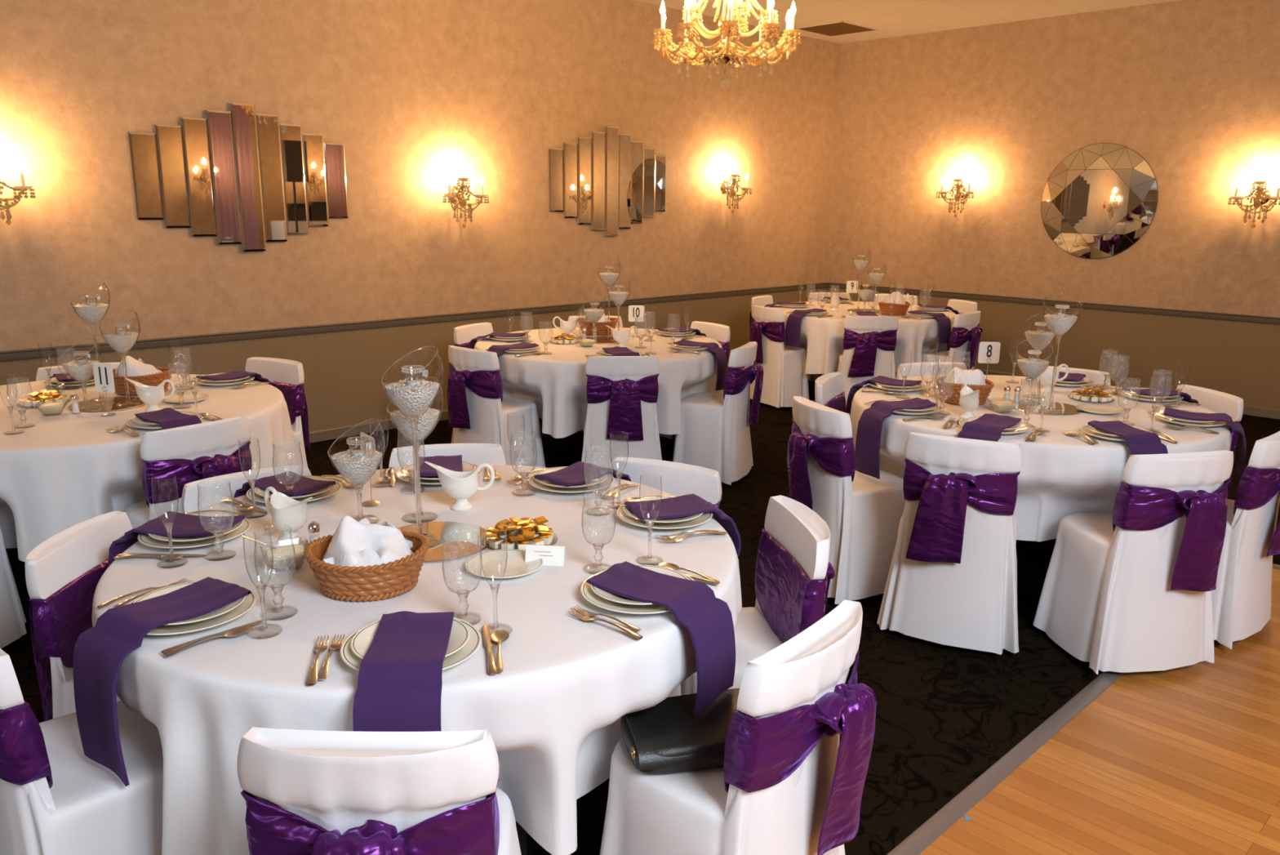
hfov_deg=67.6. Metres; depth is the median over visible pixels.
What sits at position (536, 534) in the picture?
chocolate
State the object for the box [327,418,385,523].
vase
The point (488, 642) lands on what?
table knife
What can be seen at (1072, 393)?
chocolate
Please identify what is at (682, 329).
napkin
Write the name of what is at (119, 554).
table knife
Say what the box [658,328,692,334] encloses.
plate
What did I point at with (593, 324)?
vase
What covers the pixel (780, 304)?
dinner plate
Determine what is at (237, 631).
teaspoon
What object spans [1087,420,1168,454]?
napkin
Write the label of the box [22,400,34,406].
chocolate
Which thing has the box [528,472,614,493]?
dinner plate
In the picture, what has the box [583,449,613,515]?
water goblet
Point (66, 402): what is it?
butter dish
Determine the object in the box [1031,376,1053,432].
champagne flute
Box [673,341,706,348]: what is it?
plate
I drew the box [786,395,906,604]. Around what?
banquet chair
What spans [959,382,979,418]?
gravy boat
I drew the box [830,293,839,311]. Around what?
gravy boat
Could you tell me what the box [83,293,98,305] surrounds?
tealight holder
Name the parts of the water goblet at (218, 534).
stem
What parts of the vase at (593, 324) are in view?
stem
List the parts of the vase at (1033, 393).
stem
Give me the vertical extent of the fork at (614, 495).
0.014 m
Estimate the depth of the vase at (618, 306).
6.15 m
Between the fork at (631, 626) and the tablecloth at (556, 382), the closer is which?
the fork at (631, 626)
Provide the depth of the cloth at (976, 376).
4.29 m
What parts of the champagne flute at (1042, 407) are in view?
stem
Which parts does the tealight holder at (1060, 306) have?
rhinestone trim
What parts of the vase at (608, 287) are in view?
stem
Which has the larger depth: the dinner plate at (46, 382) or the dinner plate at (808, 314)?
the dinner plate at (808, 314)
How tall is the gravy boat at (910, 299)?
0.138 m
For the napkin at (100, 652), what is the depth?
1.93 m
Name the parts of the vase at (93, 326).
stem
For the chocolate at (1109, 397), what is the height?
0.022 m
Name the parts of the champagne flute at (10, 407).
stem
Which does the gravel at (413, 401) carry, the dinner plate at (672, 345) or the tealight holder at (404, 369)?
the tealight holder at (404, 369)
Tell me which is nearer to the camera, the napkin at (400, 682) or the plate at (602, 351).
the napkin at (400, 682)
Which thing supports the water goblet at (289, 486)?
on the tablecloth at (562, 693)
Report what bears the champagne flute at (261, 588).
on the tablecloth at (562, 693)
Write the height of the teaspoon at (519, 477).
0.014 m
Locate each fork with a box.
[97,577,189,608]
[105,427,139,436]
[112,425,139,434]
[113,579,195,607]
[184,509,253,515]
[229,382,254,387]
[231,382,269,388]
[306,635,328,684]
[317,633,344,679]
[321,474,364,484]
[328,477,354,487]
[484,466,490,479]
[490,464,502,479]
[568,608,642,639]
[570,604,640,631]
[600,483,629,497]
[601,483,639,498]
[656,529,719,537]
[660,530,727,542]
[668,350,700,353]
[864,400,886,404]
[942,417,955,428]
[946,417,962,427]
[1061,430,1094,444]
[1066,430,1098,443]
[1162,401,1191,405]
[1164,402,1201,406]
[1164,423,1213,431]
[1164,425,1218,433]
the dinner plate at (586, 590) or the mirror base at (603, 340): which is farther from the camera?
the mirror base at (603, 340)
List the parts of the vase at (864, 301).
stem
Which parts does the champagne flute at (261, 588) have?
stem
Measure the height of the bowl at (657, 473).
0.125 m
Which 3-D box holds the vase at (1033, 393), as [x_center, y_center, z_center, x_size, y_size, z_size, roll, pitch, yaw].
[1.850,-0.336,4.446,0.151,0.397,0.153,-5,14,-24]
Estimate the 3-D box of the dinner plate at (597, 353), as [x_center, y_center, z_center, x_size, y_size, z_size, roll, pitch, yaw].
[-0.119,-0.420,5.539,0.271,0.021,0.271,12,17,40]
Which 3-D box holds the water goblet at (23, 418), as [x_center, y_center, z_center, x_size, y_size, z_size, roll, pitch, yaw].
[-2.385,-0.096,3.685,0.082,0.189,0.082,4,14,14]
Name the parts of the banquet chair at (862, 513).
sash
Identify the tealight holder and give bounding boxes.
[72,351,88,363]
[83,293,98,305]
[112,322,128,334]
[346,435,368,456]
[401,364,425,386]
[590,302,599,310]
[604,266,613,273]
[614,284,623,293]
[1027,349,1041,360]
[1035,321,1048,333]
[1054,304,1069,316]
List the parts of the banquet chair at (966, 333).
sash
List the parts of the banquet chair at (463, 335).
sash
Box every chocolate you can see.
[19,398,28,405]
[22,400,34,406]
[28,391,40,396]
[32,400,42,406]
[37,395,50,399]
[42,391,52,396]
[43,399,52,403]
[48,389,59,393]
[51,392,61,395]
[51,397,62,402]
[57,395,66,402]
[484,532,497,543]
[486,526,499,536]
[488,535,504,548]
[490,529,509,533]
[494,523,506,529]
[495,518,511,525]
[499,530,510,538]
[500,538,515,548]
[502,524,517,528]
[504,533,516,545]
[505,525,520,530]
[508,517,521,524]
[508,534,524,541]
[510,529,519,534]
[515,520,529,526]
[516,538,528,550]
[520,517,532,520]
[520,523,534,530]
[520,529,535,538]
[528,536,544,545]
[532,515,548,524]
[532,529,538,537]
[534,523,548,535]
[535,524,551,533]
[538,533,552,544]
[552,338,558,342]
[557,338,563,343]
[568,338,574,342]
[1071,391,1078,397]
[1073,393,1083,399]
[1075,389,1085,393]
[1080,394,1089,400]
[1090,395,1098,401]
[1097,395,1107,401]
[1098,391,1108,395]
[1105,395,1112,400]
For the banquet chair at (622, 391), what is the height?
0.816 m
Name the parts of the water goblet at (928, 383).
stem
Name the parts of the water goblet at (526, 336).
stem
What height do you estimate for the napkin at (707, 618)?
0.240 m
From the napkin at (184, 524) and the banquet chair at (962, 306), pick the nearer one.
the napkin at (184, 524)
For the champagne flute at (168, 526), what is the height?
0.220 m
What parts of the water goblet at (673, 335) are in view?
stem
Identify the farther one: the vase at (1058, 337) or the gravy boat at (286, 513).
the vase at (1058, 337)
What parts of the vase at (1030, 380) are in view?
stem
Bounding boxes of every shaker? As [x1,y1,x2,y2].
[57,382,65,394]
[70,393,80,413]
[307,520,319,541]
[582,327,586,338]
[1003,385,1010,401]
[1013,386,1021,403]
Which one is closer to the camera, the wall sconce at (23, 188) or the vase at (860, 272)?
the wall sconce at (23, 188)
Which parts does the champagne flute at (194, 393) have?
stem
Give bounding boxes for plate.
[17,398,71,408]
[43,379,94,386]
[50,373,94,383]
[125,413,202,429]
[127,583,256,635]
[133,410,197,425]
[133,581,246,625]
[137,517,250,548]
[147,511,243,541]
[162,393,208,403]
[193,375,254,386]
[198,372,249,382]
[246,478,342,502]
[253,475,334,498]
[340,617,481,671]
[350,617,470,658]
[395,462,482,484]
[402,460,475,479]
[464,548,543,577]
[488,335,531,341]
[494,332,525,339]
[502,343,537,351]
[504,346,540,353]
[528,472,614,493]
[533,466,607,488]
[548,341,578,344]
[580,571,694,613]
[590,564,688,604]
[595,351,642,355]
[599,349,639,355]
[616,504,712,528]
[622,496,702,522]
[655,330,695,336]
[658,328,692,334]
[670,343,708,351]
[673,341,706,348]
[777,303,808,307]
[782,302,806,306]
[800,309,826,314]
[805,311,828,315]
[822,298,852,302]
[824,297,849,301]
[852,312,881,315]
[868,381,926,391]
[874,377,922,388]
[886,399,935,411]
[892,405,941,414]
[906,312,933,318]
[909,311,932,316]
[915,306,948,311]
[918,305,944,309]
[959,417,1031,434]
[964,416,1026,430]
[1054,379,1094,386]
[1057,377,1090,383]
[1067,394,1115,403]
[1075,404,1123,414]
[1080,425,1153,441]
[1086,424,1151,437]
[1118,389,1183,402]
[1123,387,1177,398]
[1155,411,1227,426]
[1159,409,1216,422]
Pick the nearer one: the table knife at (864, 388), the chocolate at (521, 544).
the chocolate at (521, 544)
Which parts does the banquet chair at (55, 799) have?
sash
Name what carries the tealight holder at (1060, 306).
on the gravel at (1059, 325)
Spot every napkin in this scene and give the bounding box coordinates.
[50,372,93,381]
[72,576,252,786]
[107,511,245,567]
[134,407,201,429]
[195,369,271,385]
[234,471,336,497]
[352,610,453,731]
[419,454,462,475]
[468,331,525,348]
[486,342,539,357]
[534,461,631,486]
[586,560,735,715]
[602,346,639,355]
[623,493,741,555]
[657,326,706,337]
[673,338,727,391]
[764,301,805,306]
[785,308,826,347]
[821,296,848,301]
[845,375,922,414]
[854,397,935,479]
[856,311,878,315]
[907,310,951,352]
[918,304,959,314]
[957,413,1021,441]
[1058,371,1085,382]
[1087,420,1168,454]
[1121,386,1199,405]
[1164,406,1246,479]
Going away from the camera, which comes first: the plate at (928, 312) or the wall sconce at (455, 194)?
the wall sconce at (455, 194)
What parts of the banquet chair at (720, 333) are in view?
sash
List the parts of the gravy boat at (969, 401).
handle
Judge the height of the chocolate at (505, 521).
0.014 m
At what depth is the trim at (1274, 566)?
4.46 m
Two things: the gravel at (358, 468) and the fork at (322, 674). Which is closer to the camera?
the fork at (322, 674)
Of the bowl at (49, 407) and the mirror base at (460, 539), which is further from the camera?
the bowl at (49, 407)
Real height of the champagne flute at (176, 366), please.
0.220 m
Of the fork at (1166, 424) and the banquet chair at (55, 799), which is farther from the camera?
the fork at (1166, 424)
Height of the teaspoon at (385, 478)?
0.014 m
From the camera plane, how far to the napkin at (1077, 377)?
4.85 m
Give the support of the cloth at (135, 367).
in the bread basket at (153, 380)
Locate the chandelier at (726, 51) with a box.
[652,0,801,89]
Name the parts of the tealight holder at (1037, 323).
rhinestone trim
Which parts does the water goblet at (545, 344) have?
stem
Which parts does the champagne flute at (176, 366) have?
stem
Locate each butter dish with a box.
[35,399,68,414]
[259,537,295,569]
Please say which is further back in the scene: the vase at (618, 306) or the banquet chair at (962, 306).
the banquet chair at (962, 306)
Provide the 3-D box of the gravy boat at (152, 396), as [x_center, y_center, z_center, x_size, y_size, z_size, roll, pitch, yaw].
[-2.034,-0.136,3.982,0.188,0.139,0.082,6,14,21]
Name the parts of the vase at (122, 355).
stem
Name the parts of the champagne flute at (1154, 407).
stem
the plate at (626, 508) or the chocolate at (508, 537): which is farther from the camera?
the plate at (626, 508)
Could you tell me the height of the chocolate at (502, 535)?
0.022 m
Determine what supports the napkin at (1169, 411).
on the plate at (1162, 412)
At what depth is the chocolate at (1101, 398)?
4.36 m
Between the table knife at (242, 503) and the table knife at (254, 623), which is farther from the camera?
the table knife at (242, 503)
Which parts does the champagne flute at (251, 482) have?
stem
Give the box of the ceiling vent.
[794,21,878,36]
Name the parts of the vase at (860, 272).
stem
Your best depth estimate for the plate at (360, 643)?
1.89 m
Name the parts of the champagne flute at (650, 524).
stem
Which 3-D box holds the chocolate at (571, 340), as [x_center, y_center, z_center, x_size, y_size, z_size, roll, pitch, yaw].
[-0.428,-0.544,6.021,0.028,0.022,0.028,-12,18,-43]
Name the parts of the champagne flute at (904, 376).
stem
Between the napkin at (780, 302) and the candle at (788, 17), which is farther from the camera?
the napkin at (780, 302)
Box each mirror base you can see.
[67,396,146,412]
[397,521,488,562]
[586,336,618,343]
[847,308,880,313]
[1011,400,1082,414]
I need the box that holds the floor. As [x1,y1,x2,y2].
[0,379,1279,854]
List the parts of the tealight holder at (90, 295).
rhinestone trim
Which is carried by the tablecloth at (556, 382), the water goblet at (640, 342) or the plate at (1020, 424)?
the water goblet at (640, 342)
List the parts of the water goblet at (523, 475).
stem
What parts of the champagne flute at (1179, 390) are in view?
stem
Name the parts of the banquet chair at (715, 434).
sash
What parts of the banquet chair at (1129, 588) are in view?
sash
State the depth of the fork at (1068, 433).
3.67 m
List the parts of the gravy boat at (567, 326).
handle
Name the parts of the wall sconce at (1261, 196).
drip dish, arm, drip dish, wall plate, arm, drip dish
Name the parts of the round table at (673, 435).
leg, leg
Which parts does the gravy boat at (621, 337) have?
handle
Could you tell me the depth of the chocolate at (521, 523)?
2.50 m
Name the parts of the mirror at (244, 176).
mirror pane, mirror pane, mirror pane, mirror pane, mirror pane, mirror pane, mirror pane, mirror pane, mirror pane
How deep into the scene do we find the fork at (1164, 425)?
3.83 m
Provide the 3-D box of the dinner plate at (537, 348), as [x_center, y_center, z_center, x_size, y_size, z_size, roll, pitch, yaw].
[-0.728,-0.462,5.691,0.271,0.021,0.271,-10,17,-38]
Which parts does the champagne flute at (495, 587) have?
stem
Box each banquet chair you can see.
[0,527,26,648]
[0,648,163,854]
[25,510,132,720]
[35,362,119,381]
[124,415,252,528]
[181,464,311,513]
[236,726,521,854]
[245,356,311,466]
[388,443,506,468]
[447,345,545,466]
[451,322,493,443]
[568,315,622,433]
[581,355,662,467]
[600,599,876,854]
[609,457,721,517]
[658,320,730,439]
[672,341,764,484]
[680,494,835,694]
[749,294,773,331]
[749,304,808,408]
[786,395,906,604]
[807,292,850,381]
[812,372,845,412]
[837,315,898,406]
[875,293,918,377]
[876,431,1022,653]
[896,361,967,377]
[921,311,982,370]
[946,298,977,314]
[1033,449,1233,674]
[1044,365,1111,385]
[1175,384,1243,493]
[1211,431,1279,648]
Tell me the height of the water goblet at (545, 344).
0.189 m
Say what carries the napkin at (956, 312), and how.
on the plate at (927, 308)
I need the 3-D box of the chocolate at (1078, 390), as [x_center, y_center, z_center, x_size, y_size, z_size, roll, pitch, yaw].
[2.050,-0.168,4.451,0.034,0.011,0.034,11,17,39]
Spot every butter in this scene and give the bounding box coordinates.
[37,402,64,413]
[265,543,304,568]
[577,338,595,346]
[990,400,1016,411]
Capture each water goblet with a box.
[6,377,35,428]
[56,347,79,390]
[168,363,191,408]
[173,355,194,390]
[196,480,235,560]
[253,527,296,620]
[272,441,302,501]
[396,432,425,493]
[442,532,482,625]
[510,441,537,496]
[520,315,533,342]
[538,324,552,354]
[581,495,615,574]
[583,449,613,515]
[634,316,647,348]
[642,311,655,341]
[666,314,679,344]
[919,292,929,311]
[920,354,937,396]
[933,368,954,415]
[1017,381,1040,427]
[1098,352,1118,389]
[1109,357,1129,395]
[1117,382,1140,425]
[1148,373,1172,413]
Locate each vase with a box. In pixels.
[59,338,101,409]
[70,282,115,401]
[98,310,141,406]
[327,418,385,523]
[381,345,443,546]
[386,376,443,523]
[582,294,605,340]
[597,258,620,337]
[606,276,631,340]
[852,248,871,311]
[856,278,875,311]
[867,262,886,310]
[1016,338,1053,404]
[1022,311,1055,399]
[1038,293,1081,413]
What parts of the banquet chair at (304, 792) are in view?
sash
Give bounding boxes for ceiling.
[633,0,1181,44]
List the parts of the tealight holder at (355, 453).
rhinestone trim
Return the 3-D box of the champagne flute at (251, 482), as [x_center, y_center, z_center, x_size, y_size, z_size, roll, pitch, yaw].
[-1.086,0.139,2.674,0.069,0.220,0.069,6,14,20]
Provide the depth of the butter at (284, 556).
2.29 m
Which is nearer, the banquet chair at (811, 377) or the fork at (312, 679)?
the fork at (312, 679)
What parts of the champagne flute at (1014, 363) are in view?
stem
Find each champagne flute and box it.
[4,376,24,435]
[38,350,58,389]
[151,479,186,568]
[168,340,183,386]
[185,367,200,413]
[238,440,266,518]
[242,532,279,639]
[369,418,391,487]
[480,526,512,631]
[505,311,511,339]
[506,420,528,484]
[578,304,584,338]
[607,435,628,509]
[635,473,662,565]
[644,320,647,336]
[646,317,656,354]
[683,313,692,339]
[895,355,911,399]
[927,366,946,418]
[930,346,946,388]
[1005,341,1022,383]
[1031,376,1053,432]
[1149,375,1166,432]
[1174,364,1190,408]
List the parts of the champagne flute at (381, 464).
stem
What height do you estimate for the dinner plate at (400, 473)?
0.021 m
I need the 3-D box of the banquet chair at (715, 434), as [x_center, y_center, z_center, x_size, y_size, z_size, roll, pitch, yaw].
[0.473,-0.102,5.787,0.524,0.816,0.511,6,14,22]
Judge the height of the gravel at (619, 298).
0.088 m
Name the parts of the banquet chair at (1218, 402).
sash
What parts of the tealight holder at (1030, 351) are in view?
rhinestone trim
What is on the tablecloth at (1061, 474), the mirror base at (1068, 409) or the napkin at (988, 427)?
the mirror base at (1068, 409)
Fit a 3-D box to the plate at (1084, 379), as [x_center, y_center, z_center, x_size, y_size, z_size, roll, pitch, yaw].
[2.150,-0.242,4.834,0.229,0.019,0.229,10,16,35]
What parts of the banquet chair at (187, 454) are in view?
sash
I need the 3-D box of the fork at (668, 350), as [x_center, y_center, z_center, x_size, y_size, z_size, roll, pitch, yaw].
[0.265,-0.453,5.702,0.193,0.014,0.025,5,14,18]
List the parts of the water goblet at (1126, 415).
stem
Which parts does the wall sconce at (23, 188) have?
arm, drip dish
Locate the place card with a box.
[524,544,566,566]
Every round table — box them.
[515,819,526,854]
[554,434,675,455]
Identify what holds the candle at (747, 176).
on the wall sconce at (725, 188)
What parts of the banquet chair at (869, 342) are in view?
sash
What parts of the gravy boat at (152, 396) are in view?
handle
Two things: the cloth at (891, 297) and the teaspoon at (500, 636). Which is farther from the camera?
the cloth at (891, 297)
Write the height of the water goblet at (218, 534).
0.189 m
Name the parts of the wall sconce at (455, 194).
drip dish, wall plate, drip dish, arm, drip dish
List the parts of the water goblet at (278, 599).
stem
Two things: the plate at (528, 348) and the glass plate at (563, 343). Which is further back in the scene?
the glass plate at (563, 343)
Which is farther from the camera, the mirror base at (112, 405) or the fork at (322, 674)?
the mirror base at (112, 405)
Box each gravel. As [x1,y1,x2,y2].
[62,359,99,382]
[72,302,108,324]
[102,331,138,353]
[331,448,382,484]
[385,378,439,417]
[390,407,439,441]
[583,308,604,322]
[599,272,618,286]
[608,291,629,305]
[853,259,869,271]
[857,288,873,300]
[868,273,884,284]
[1017,357,1049,379]
[1024,329,1055,350]
[1044,313,1078,335]
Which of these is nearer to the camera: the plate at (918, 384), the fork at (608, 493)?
the fork at (608, 493)
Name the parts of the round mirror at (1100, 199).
pane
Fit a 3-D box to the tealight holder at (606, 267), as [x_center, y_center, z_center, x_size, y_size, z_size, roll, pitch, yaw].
[-0.200,-1.032,6.281,0.058,0.052,0.057,-12,18,-43]
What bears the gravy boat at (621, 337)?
on the tablecloth at (556, 382)
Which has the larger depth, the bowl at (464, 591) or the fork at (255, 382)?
the fork at (255, 382)
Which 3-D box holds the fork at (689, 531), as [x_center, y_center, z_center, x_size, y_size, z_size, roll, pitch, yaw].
[0.130,0.282,2.559,0.178,0.014,0.023,-3,14,-17]
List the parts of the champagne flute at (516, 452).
stem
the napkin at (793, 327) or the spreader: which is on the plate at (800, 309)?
the napkin at (793, 327)
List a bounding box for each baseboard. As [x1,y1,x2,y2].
[309,363,728,442]
[973,368,1279,419]
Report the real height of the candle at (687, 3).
0.150 m
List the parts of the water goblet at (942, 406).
stem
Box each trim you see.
[0,282,828,361]
[827,44,840,282]
[827,282,1279,324]
[886,671,1125,854]
[1272,563,1279,569]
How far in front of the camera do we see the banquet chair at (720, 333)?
6.58 m
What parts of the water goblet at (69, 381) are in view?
stem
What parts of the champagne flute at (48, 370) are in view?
stem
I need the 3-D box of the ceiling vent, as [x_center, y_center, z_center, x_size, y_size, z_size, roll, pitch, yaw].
[1.866,-3.782,9.087,0.590,0.008,0.550,-12,18,-43]
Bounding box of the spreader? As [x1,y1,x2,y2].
[240,534,276,548]
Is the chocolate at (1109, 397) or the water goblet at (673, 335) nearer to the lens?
the chocolate at (1109, 397)
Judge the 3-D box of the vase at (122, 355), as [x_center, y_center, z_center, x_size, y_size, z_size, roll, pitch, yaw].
[-2.185,-0.291,4.048,0.153,0.397,0.151,4,14,14]
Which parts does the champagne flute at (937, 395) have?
stem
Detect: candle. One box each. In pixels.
[17,159,25,186]
[447,174,451,194]
[461,157,465,177]
[480,175,484,194]
[660,1,665,28]
[684,0,690,22]
[726,172,728,186]
[727,0,733,20]
[733,158,737,174]
[746,173,748,187]
[768,0,773,22]
[786,9,791,29]
[790,1,795,29]
[940,177,943,191]
[956,163,959,178]
[968,177,971,191]
[1234,178,1239,196]
[1258,162,1264,181]
[1275,179,1279,196]
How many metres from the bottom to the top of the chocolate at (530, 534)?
0.015 m
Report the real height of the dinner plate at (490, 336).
0.021 m
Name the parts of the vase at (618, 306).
stem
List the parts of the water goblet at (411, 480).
stem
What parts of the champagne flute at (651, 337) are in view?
stem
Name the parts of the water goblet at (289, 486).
stem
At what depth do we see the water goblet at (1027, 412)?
3.88 m
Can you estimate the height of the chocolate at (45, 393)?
0.017 m
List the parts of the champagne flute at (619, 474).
stem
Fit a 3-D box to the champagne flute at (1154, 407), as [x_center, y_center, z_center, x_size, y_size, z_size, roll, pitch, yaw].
[2.051,-0.093,3.808,0.069,0.220,0.069,4,14,14]
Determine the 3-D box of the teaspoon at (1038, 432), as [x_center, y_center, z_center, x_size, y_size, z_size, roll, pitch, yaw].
[1.539,0.029,3.705,0.037,0.014,0.171,9,16,32]
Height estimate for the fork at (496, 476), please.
0.014 m
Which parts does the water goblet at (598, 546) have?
stem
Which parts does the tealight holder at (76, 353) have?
rhinestone trim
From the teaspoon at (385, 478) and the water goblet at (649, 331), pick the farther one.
the water goblet at (649, 331)
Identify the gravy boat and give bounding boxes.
[124,377,174,412]
[264,486,313,545]
[424,461,494,511]
[552,315,582,337]
[605,324,638,346]
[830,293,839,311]
[904,293,914,310]
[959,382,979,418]
[1036,363,1068,392]
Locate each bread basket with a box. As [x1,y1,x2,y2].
[112,367,173,395]
[303,530,429,601]
[577,317,617,335]
[878,301,910,315]
[936,375,994,404]
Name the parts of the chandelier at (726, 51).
drip dish, arm, arm, drip dish, drip dish, drip dish, arm, arm, arm, arm, lamp shade, arm, drip dish, arm, drip dish, drip dish, arm, arm, arm, arm, drip dish, arm, drip dish, drip dish, drip dish, drip dish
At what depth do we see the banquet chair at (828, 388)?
4.75 m
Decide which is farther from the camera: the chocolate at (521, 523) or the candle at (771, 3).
the candle at (771, 3)
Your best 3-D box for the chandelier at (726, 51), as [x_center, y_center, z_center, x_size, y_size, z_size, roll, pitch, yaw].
[0.449,-2.279,4.892,0.790,1.049,0.758,-3,14,-15]
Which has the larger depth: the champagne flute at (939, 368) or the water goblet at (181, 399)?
the champagne flute at (939, 368)
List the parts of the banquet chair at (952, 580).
sash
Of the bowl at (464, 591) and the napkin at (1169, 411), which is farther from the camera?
the napkin at (1169, 411)
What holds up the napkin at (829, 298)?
on the plate at (824, 298)
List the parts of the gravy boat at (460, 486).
handle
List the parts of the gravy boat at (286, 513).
handle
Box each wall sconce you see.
[0,159,35,224]
[442,157,489,227]
[720,158,751,213]
[935,163,973,217]
[1227,162,1279,227]
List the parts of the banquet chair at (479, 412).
sash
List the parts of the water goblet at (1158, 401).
stem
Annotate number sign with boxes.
[93,362,115,416]
[360,431,381,506]
[628,305,644,337]
[846,280,858,304]
[977,342,1000,378]
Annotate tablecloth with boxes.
[0,373,298,561]
[91,464,742,854]
[473,327,723,438]
[768,301,955,374]
[849,374,1231,541]
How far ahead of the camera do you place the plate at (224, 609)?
2.04 m
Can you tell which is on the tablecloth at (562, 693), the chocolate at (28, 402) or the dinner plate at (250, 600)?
the dinner plate at (250, 600)
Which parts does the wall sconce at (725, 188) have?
wall plate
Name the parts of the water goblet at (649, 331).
stem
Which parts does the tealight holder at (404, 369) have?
rhinestone trim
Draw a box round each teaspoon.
[113,553,184,559]
[163,625,253,657]
[198,413,223,419]
[220,498,252,510]
[378,468,390,481]
[490,629,509,672]
[513,467,549,478]
[517,351,542,356]
[624,494,678,501]
[658,562,719,582]
[860,389,896,394]
[905,416,942,420]
[1030,430,1045,440]
[1148,429,1173,439]
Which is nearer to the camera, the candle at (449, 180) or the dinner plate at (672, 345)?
the dinner plate at (672, 345)
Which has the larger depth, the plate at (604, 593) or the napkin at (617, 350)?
the napkin at (617, 350)
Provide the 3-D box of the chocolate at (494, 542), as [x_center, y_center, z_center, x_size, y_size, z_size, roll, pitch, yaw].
[-0.367,0.294,2.449,0.028,0.022,0.028,-12,18,-43]
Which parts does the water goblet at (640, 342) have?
stem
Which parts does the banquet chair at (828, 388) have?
sash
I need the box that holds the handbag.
[620,688,739,773]
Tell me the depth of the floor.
3.05 m
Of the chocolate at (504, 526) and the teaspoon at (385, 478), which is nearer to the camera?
the chocolate at (504, 526)
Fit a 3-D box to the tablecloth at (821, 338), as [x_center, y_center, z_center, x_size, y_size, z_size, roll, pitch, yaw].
[1.859,-0.788,8.233,1.610,0.450,1.631,-12,18,-43]
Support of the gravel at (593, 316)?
on the vase
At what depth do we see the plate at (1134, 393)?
4.43 m
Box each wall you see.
[0,0,839,431]
[826,0,1279,409]
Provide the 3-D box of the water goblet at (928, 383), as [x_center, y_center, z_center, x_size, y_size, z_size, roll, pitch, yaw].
[1.357,-0.244,4.491,0.082,0.189,0.082,-2,13,-11]
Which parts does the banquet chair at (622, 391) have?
sash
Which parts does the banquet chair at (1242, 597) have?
sash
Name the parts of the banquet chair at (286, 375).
sash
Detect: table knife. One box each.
[116,552,207,557]
[160,618,268,655]
[202,416,218,420]
[222,496,268,512]
[389,466,395,486]
[482,624,497,675]
[514,351,545,356]
[683,573,719,585]
[862,388,907,395]
[902,415,946,420]
[1024,429,1038,440]
[1158,435,1177,443]
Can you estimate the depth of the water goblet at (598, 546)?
2.31 m
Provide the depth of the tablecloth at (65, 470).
3.56 m
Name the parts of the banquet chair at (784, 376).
sash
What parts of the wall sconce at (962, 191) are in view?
wall plate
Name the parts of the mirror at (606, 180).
mirror pane, mirror pane, mirror pane, mirror pane, mirror pane, mirror pane, mirror pane, mirror pane, mirror pane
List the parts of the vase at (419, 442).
globe, stem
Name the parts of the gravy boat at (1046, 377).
handle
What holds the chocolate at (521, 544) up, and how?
on the glass plate
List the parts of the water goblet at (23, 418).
stem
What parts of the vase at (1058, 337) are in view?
stem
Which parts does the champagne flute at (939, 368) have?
stem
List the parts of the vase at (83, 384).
stem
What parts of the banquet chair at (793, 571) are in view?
sash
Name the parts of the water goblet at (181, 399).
stem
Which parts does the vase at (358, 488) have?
globe, stem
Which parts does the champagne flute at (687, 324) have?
stem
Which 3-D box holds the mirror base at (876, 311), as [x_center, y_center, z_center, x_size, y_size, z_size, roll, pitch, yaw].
[1.900,-0.982,8.066,0.304,0.005,0.304,-12,18,-43]
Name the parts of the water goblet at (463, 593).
stem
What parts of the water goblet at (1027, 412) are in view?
stem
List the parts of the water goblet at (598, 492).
stem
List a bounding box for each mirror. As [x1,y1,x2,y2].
[127,102,348,251]
[547,125,666,235]
[1040,142,1158,258]
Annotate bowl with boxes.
[151,479,178,524]
[196,480,234,533]
[242,532,273,583]
[253,527,296,587]
[442,532,482,594]
[480,526,507,584]
[581,495,615,546]
[583,449,613,491]
[639,473,662,522]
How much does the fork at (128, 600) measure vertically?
0.014 m
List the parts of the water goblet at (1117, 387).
stem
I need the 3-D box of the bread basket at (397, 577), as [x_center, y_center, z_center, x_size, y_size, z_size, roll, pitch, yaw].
[-0.624,0.315,2.197,0.278,0.103,0.252,-2,13,-9]
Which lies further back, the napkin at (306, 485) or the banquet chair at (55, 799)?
the napkin at (306, 485)
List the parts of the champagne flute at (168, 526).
stem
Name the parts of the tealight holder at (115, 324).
rhinestone trim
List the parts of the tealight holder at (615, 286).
rhinestone trim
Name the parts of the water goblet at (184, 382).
stem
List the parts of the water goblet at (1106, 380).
stem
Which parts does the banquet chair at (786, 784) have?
sash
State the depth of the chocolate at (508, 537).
2.46 m
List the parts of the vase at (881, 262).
stem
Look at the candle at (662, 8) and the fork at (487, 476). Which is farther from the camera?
the candle at (662, 8)
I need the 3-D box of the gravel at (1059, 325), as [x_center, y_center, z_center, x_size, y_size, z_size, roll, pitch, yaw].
[1.788,-0.435,4.072,0.134,0.088,0.134,2,13,5]
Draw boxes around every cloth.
[115,355,161,376]
[321,515,413,566]
[583,311,608,322]
[883,291,905,304]
[943,366,986,385]
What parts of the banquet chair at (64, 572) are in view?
sash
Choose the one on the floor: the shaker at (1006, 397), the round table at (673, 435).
the round table at (673, 435)
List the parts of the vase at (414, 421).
globe, stem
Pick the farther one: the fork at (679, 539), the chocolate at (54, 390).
the chocolate at (54, 390)
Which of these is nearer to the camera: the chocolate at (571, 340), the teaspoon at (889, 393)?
the teaspoon at (889, 393)
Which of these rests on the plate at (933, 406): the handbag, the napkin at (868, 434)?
the napkin at (868, 434)
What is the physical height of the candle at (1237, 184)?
0.143 m
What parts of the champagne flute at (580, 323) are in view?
stem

